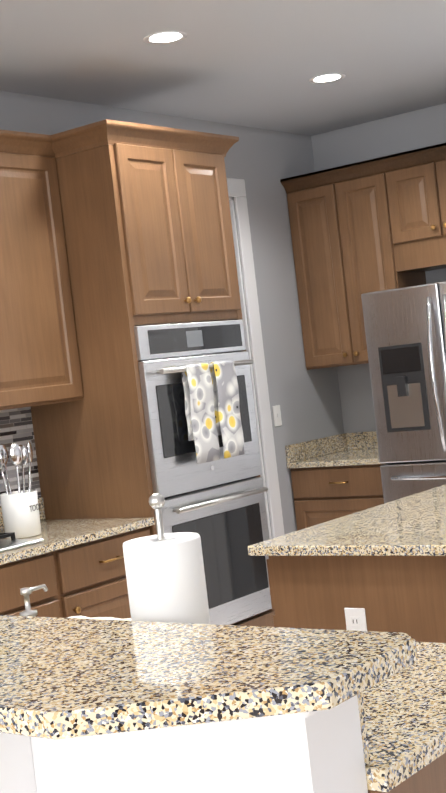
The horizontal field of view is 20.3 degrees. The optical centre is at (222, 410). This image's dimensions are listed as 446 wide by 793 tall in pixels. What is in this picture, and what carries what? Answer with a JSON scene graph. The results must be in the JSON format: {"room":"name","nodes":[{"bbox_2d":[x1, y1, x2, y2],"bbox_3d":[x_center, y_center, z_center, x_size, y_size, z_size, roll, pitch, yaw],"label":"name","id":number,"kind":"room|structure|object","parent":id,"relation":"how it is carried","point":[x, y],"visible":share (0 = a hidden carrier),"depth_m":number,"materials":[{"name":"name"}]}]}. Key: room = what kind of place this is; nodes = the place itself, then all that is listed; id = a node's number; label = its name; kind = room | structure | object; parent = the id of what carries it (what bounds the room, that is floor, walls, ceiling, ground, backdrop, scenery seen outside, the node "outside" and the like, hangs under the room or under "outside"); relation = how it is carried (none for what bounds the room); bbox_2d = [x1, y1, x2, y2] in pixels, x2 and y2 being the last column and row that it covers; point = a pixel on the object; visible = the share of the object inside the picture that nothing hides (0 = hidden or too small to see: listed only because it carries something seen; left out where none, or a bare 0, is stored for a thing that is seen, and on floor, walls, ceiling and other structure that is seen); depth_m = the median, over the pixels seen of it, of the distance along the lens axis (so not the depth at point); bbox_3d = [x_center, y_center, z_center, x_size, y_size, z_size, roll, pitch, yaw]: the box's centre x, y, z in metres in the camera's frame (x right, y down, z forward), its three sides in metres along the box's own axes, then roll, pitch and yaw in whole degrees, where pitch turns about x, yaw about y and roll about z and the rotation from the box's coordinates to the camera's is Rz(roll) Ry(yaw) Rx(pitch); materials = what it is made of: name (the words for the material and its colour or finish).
{"room":"kitchen","nodes":[
{"label":"kitchen","id":0,"kind":"room"},
{"bbox_2d":[0,91,343,534],"bbox_3d":[-0.806,-0.011,5.588,0.120,2.800,5.050,-5,2,37],"label":"wall","id":1,"kind":"structure","parent":0,"point":[261,162],"depth_m":6.98,"materials":[{"name":"grey paint"}]},
{"bbox_2d":[0,495,47,530],"bbox_3d":[-1.502,0.543,4.499,0.021,0.099,2.376,-5,2,37],"label":"backsplash","id":2,"kind":"structure","parent":1,"relation":"attached to","point":[28,510],"depth_m":4.85,"materials":[{"name":"white ceramic"}]},
{"bbox_2d":[0,139,87,414],"bbox_3d":[-0.943,-0.527,5.088,0.338,1.050,0.570,-5,2,37],"label":"upper cabinet","id":3,"kind":"object","parent":1,"relation":"attached to","point":[42,348],"depth_m":5.06,"materials":[{"name":"brown wood"}]},
{"bbox_2d":[60,131,241,330],"bbox_3d":[-0.430,-0.742,5.524,0.652,0.770,0.740,-5,2,37],"label":"upper cabinet","id":4,"kind":"object","parent":1,"relation":"attached to","point":[150,231],"depth_m":5.18,"materials":[{"name":"brown wood"}]},
{"bbox_2d":[227,178,284,538],"bbox_3d":[-0.106,0.030,6.480,0.140,2.500,1.040,-5,2,37],"label":"trim","id":5,"kind":"structure","parent":1,"relation":"attached to","point":[236,189],"depth_m":6.74,"materials":[{"name":"white paint"}]},
{"bbox_2d":[272,405,281,426],"bbox_3d":[0.303,0.031,6.921,0.011,0.115,0.070,-5,2,37],"label":"light switch","id":6,"kind":"object","parent":1,"relation":"attached to","point":[277,415],"visible":1,"depth_m":6.92,"materials":[{"name":"white plastic"}]},
{"bbox_2d":[0,0,445,135],"bbox_3d":[0.991,-1.579,2.247,11.200,0.130,12.500,-5,2,37],"label":"ceiling","id":7,"kind":"structure","parent":0,"point":[259,64],"depth_m":5.30,"materials":[{"name":"grey paint"}]},
{"bbox_2d":[143,31,186,44],"bbox_3d":[-0.226,-1.461,4.881,0.175,0.004,0.175,-5,2,31],"label":"recessed light","id":8,"kind":"object","parent":7,"relation":"in","point":[168,37],"depth_m":4.88,"materials":[{"name":"white paint"}]},
{"bbox_2d":[309,73,345,83],"bbox_3d":[0.496,-1.579,5.920,0.175,0.004,0.175,-5,2,31],"label":"recessed light","id":9,"kind":"object","parent":7,"relation":"in","point":[333,77],"depth_m":5.92,"materials":[{"name":"white paint"}]},
{"bbox_2d":[311,103,445,432],"bbox_3d":[1.342,-0.306,7.033,1.570,2.800,0.120,-5,2,37],"label":"wall","id":10,"kind":"structure","parent":0,"point":[408,131],"depth_m":7.24,"materials":[{"name":"grey paint"}]},
{"bbox_3d":[1.319,1.291,2.344,11.200,0.050,12.500,-5,2,37],"label":"floor","id":11,"kind":"structure","parent":0,"visible":0},
{"bbox_2d":[0,737,31,792],"bbox_3d":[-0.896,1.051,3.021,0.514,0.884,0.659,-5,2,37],"label":"base cabinet","id":12,"kind":"object","parent":11,"relation":"on","point":[15,771],"depth_m":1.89,"materials":[{"name":"white paint"}]},
{"bbox_2d":[0,551,71,617],"bbox_3d":[-1.089,1.024,4.479,0.628,0.885,0.900,-5,2,37],"label":"base cabinet","id":13,"kind":"object","parent":11,"relation":"on","point":[48,570],"depth_m":4.55,"materials":[{"name":"brown wood"}]},
{"bbox_2d":[64,527,155,618],"bbox_3d":[-0.653,0.954,5.056,0.628,0.885,0.555,-5,2,37],"label":"base cabinet","id":14,"kind":"object","parent":11,"relation":"on","point":[94,573],"depth_m":4.81,"materials":[{"name":"brown wood"}]},
{"bbox_2d":[0,515,155,566],"bbox_3d":[-1.248,0.587,4.313,0.644,0.030,2.376,-5,2,37],"label":"countertop","id":15,"kind":"structure","parent":14,"relation":"on","point":[29,540],"depth_m":4.84,"materials":[{"name":"beige stone"}]},
{"bbox_2d":[0,532,43,593],"bbox_3d":[-1.145,0.532,4.449,0.510,0.044,0.910,-5,2,37],"label":"cooktop","id":16,"kind":"object","parent":15,"relation":"in","point":[6,545],"depth_m":4.62,"materials":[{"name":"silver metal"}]},
{"bbox_2d":[28,315,274,626],"bbox_3d":[-0.284,0.487,5.562,0.664,1.695,0.740,-5,2,37],"label":"tall cabinet","id":17,"kind":"object","parent":11,"relation":"on","point":[126,389],"depth_m":5.27,"materials":[{"name":"brown wood"}]},
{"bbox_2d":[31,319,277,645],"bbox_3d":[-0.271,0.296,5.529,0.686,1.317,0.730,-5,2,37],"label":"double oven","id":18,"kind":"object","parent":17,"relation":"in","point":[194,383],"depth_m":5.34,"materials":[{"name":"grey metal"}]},
{"bbox_2d":[28,697,445,792],"bbox_3d":[0.205,0.953,2.180,0.662,0.884,0.663,-5,2,37],"label":"half wall","id":19,"kind":"structure","parent":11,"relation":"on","point":[332,755],"depth_m":1.72,"materials":[{"name":"white paint"}]},
{"bbox_2d":[0,613,417,764],"bbox_3d":[-0.893,0.433,2.307,2.619,0.033,0.450,-5,2,37],"label":"countertop","id":20,"kind":"structure","parent":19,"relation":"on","point":[213,694],"depth_m":1.65,"materials":[{"name":"beige stone"}]},
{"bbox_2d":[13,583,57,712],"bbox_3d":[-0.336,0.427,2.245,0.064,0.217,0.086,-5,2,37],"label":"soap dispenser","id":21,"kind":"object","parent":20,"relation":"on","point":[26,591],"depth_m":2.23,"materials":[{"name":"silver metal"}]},
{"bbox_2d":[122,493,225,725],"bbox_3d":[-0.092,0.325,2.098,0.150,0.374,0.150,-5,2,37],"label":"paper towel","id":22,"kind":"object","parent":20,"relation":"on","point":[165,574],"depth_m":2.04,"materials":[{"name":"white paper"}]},
{"bbox_2d":[266,556,445,642],"bbox_3d":[1.010,0.789,4.293,1.000,0.884,1.572,-5,2,37],"label":"kitchen island","id":23,"kind":"object","parent":11,"relation":"on","point":[380,568],"depth_m":3.74,"materials":[{"name":"brown wood"}]},
{"bbox_2d":[248,484,445,555],"bbox_3d":[1.027,0.328,4.225,1.170,0.031,1.620,-5,2,37],"label":"island countertop","id":24,"kind":"structure","parent":23,"relation":"on","point":[414,525],"depth_m":3.92,"materials":[{"name":"beige stone"}]},
{"bbox_2d":[280,143,445,530],"bbox_3d":[1.065,-0.120,6.652,1.563,2.520,0.848,-5,2,37],"label":"cabinet","id":25,"kind":"object","parent":11,"relation":"on","point":[368,237],"visible":0.81,"depth_m":6.75,"materials":[{"name":"brown wood"}]},
{"bbox_2d":[361,268,445,530],"bbox_3d":[1.363,0.220,6.451,0.887,1.790,0.820,-5,2,37],"label":"refrigerator","id":26,"kind":"object","parent":25,"relation":"in","point":[405,326],"depth_m":6.30,"materials":[{"name":"grey metal"}]}
]}

